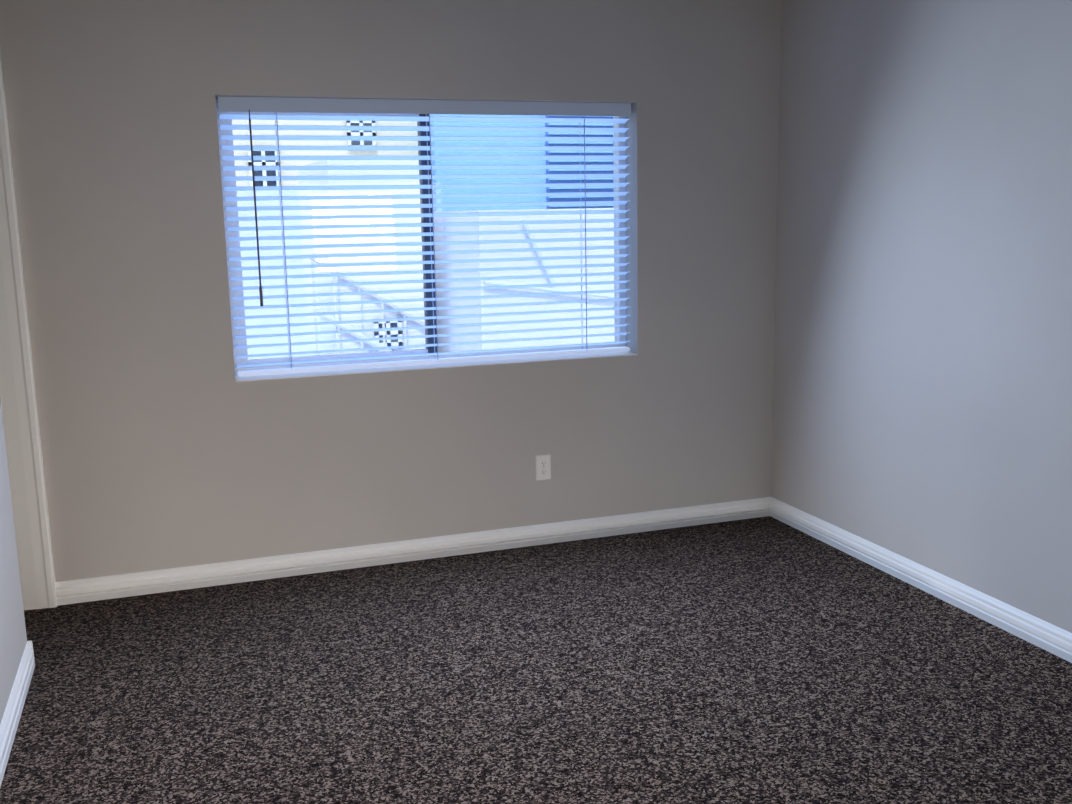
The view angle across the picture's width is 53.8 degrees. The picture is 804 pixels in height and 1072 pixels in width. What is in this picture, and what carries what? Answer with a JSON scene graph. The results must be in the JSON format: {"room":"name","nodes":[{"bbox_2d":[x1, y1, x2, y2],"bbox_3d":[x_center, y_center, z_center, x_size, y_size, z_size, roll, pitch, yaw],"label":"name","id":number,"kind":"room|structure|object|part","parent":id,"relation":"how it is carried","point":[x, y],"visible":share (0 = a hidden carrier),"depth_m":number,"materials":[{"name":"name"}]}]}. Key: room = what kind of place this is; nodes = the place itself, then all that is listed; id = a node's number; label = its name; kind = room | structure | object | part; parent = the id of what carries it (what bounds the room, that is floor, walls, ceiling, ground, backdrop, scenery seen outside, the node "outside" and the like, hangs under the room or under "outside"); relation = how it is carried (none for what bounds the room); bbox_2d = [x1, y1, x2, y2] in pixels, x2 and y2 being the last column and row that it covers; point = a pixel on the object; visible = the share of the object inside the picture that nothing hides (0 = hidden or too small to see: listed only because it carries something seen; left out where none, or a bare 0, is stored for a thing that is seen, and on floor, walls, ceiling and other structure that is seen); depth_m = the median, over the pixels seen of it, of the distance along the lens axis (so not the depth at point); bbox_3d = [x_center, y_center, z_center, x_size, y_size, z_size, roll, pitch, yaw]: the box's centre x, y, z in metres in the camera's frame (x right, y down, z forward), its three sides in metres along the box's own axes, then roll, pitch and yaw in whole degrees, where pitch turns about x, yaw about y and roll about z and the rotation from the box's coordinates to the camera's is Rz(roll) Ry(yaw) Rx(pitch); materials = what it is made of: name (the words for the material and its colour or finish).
{"room":"empty bedroom","nodes":[
{"label":"empty bedroom","id":0,"kind":"room"},
{"bbox_2d":[0,398,26,723],"bbox_3d":[-0.904,0.151,0.802,0.140,2.415,5.470,-5,11,-19],"label":"wall","id":1,"kind":"structure","parent":0,"point":[13,638],"depth_m":3.32,"materials":[{"name":"paint"}]},
{"bbox_2d":[0,640,34,786],"bbox_3d":[-0.877,1.292,1.016,0.156,0.092,5.486,-5,11,-19],"label":"baseboard","id":2,"kind":"structure","parent":1,"relation":"attached to","point":[14,707],"depth_m":3.17,"materials":[{"name":"white wood"}]},
{"bbox_2d":[0,0,781,581],"bbox_3d":[-0.975,-0.485,4.369,4.790,2.415,0.200,-5,11,-19],"label":"wall","id":3,"kind":"structure","parent":0,"point":[168,440],"depth_m":4.36,"materials":[{"name":"paint"}]},
{"bbox_2d":[0,51,56,609],"bbox_3d":[-2.381,-0.210,3.793,1.025,2.130,0.034,-5,11,-19],"label":"door frame","id":4,"kind":"structure","parent":3,"relation":"attached to","point":[26,471],"depth_m":3.98,"materials":[{"name":"white wood"}]},
{"bbox_2d":[55,497,770,605],"bbox_3d":[-0.363,0.631,4.661,3.215,0.092,0.016,-5,11,-19],"label":"baseboard","id":5,"kind":"structure","parent":3,"relation":"attached to","point":[158,581],"depth_m":4.57,"materials":[{"name":"white wood"}]},
{"bbox_2d":[216,98,625,375],"bbox_3d":[-0.432,-0.722,4.573,1.770,1.111,0.070,-5,11,-19],"label":"window","id":6,"kind":"structure","parent":3,"relation":"in","point":[242,332],"depth_m":4.53,"materials":[{"name":"white plastic"}]},
{"bbox_2d":[218,96,630,376],"bbox_3d":[-0.405,-0.712,4.497,1.750,1.101,0.072,-5,11,-19],"label":"window blind","id":7,"kind":"object","parent":6,"relation":"attached to","point":[303,105],"visible":0.94,"depth_m":4.46,"materials":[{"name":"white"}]},
{"bbox_2d":[235,351,637,381],"bbox_3d":[-0.405,-0.163,4.625,1.770,0.008,0.198,-5,11,-19],"label":"window sill","id":8,"kind":"structure","parent":3,"relation":"attached to","point":[397,368],"depth_m":4.54,"materials":[{"name":"white wood"}]},
{"bbox_2d":[536,454,550,479],"bbox_3d":[0.034,0.294,4.747,0.070,0.114,0.009,-5,11,-19],"label":"electrical outlet","id":9,"kind":"object","parent":3,"relation":"attached to","point":[543,467],"visible":1,"depth_m":4.74,"materials":[{"name":"white plastic"}]},
{"bbox_2d":[0,516,1071,803],"bbox_3d":[0.081,1.245,1.666,4.790,0.080,6.480,-5,11,-19],"label":"floor","id":10,"kind":"structure","parent":0,"point":[764,660],"depth_m":3.34,"materials":[{"name":"carpet"}]},
{"bbox_2d":[771,0,1071,632],"bbox_3d":[2.258,-0.140,2.089,0.200,2.415,6.280,-5,11,-19],"label":"wall","id":11,"kind":"structure","parent":0,"point":[922,400],"depth_m":3.97,"materials":[{"name":"paint"}]},
{"bbox_2d":[770,497,1071,662],"bbox_3d":[2.145,0.996,2.352,0.016,0.092,6.080,-5,11,-19],"label":"baseboard","id":12,"kind":"structure","parent":11,"relation":"attached to","point":[1041,633],"depth_m":4.06,"materials":[{"name":"white wood"}]},
{"label":"outside","id":13,"kind":"structure","parent":0,"visible":0},
{"bbox_3d":[-0.862,-1.532,17.992,34.000,0.280,25.420,-5,11,-19],"label":"yard","id":14,"kind":"structure","parent":13,"visible":0},
{"bbox_2d":[237,190,320,359],"bbox_3d":[-2.759,-0.927,10.130,1.216,2.138,1.000,-5,11,-19],"label":"pale wing","id":15,"kind":"object","parent":14,"relation":"on","point":[280,330],"depth_m":9.70},
{"bbox_2d":[298,160,425,354],"bbox_3d":[-1.647,-1.097,9.957,0.810,2.254,2.000,-5,11,-19],"label":"white wing","id":16,"kind":"object","parent":14,"relation":"on","point":[372,306],"depth_m":8.98},
{"bbox_2d":[310,252,424,354],"bbox_3d":[-1.400,-0.517,9.051,0.990,1.552,0.135,-5,11,-19],"label":"stair railing","id":17,"kind":"object","parent":14,"relation":"on","point":[328,318],"depth_m":8.95,"materials":[{"name":"white"}]},
{"bbox_3d":[-1.266,-0.594,9.055,0.236,0.240,0.029,-5,11,-19],"label":"window muntins","id":18,"kind":"part","parent":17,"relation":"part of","materials":[{"name":"white"}]},
{"bbox_2d":[232,119,546,208],"bbox_3d":[1.054,-5.134,11.507,22.000,9.020,0.400,-5,11,-19],"label":"facade","id":19,"kind":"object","parent":14,"relation":"on","point":[320,152],"depth_m":10.56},
{"bbox_2d":[247,150,279,185],"bbox_3d":[-2.691,-2.279,10.454,0.295,0.469,0.110,-5,11,-19],"label":"window","id":20,"kind":"structure","parent":19,"relation":"attached to","point":[264,162],"depth_m":10.42,"materials":[{"name":"white"}]},
{"bbox_2d":[346,121,375,145],"bbox_3d":[-1.775,-2.708,10.704,0.287,0.290,0.110,-5,11,-19],"label":"window","id":21,"kind":"structure","parent":19,"relation":"attached to","point":[349,133],"depth_m":10.66,"materials":[{"name":"white"}]},
{"bbox_2d":[433,208,614,352],"bbox_3d":[-0.230,-0.917,9.951,1.467,1.747,3.000,-5,11,-19],"label":"block","id":22,"kind":"object","parent":14,"relation":"on","point":[471,338],"depth_m":8.48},
{"bbox_2d":[430,114,545,211],"bbox_3d":[-0.538,-2.674,10.883,1.168,1.488,0.500,-5,11,-19],"label":"tower","id":23,"kind":"structure","parent":22,"relation":"on","point":[486,162],"depth_m":10.68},
{"bbox_2d":[545,116,613,208],"bbox_3d":[0.641,-2.752,10.986,1.129,1.452,0.060,-5,11,-19],"label":"panel","id":24,"kind":"object","parent":23,"relation":"attached to","point":[578,181],"depth_m":10.94,"materials":[{"name":"blue"}]},
{"bbox_2d":[547,116,613,206],"bbox_3d":[0.658,-2.744,10.939,1.129,1.411,0.039,-5,11,-19],"label":"louvres","id":25,"kind":"object","parent":24,"relation":"attached to","point":[582,133],"depth_m":10.89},
{"bbox_2d":[483,219,613,298],"bbox_3d":[0.140,-1.120,8.382,1.165,0.668,0.036,-5,11,-19],"label":"diagonal brace","id":26,"kind":"object","parent":22,"relation":"attached to","point":[530,236],"depth_m":8.35,"materials":[{"name":"white metal"}]}
]}

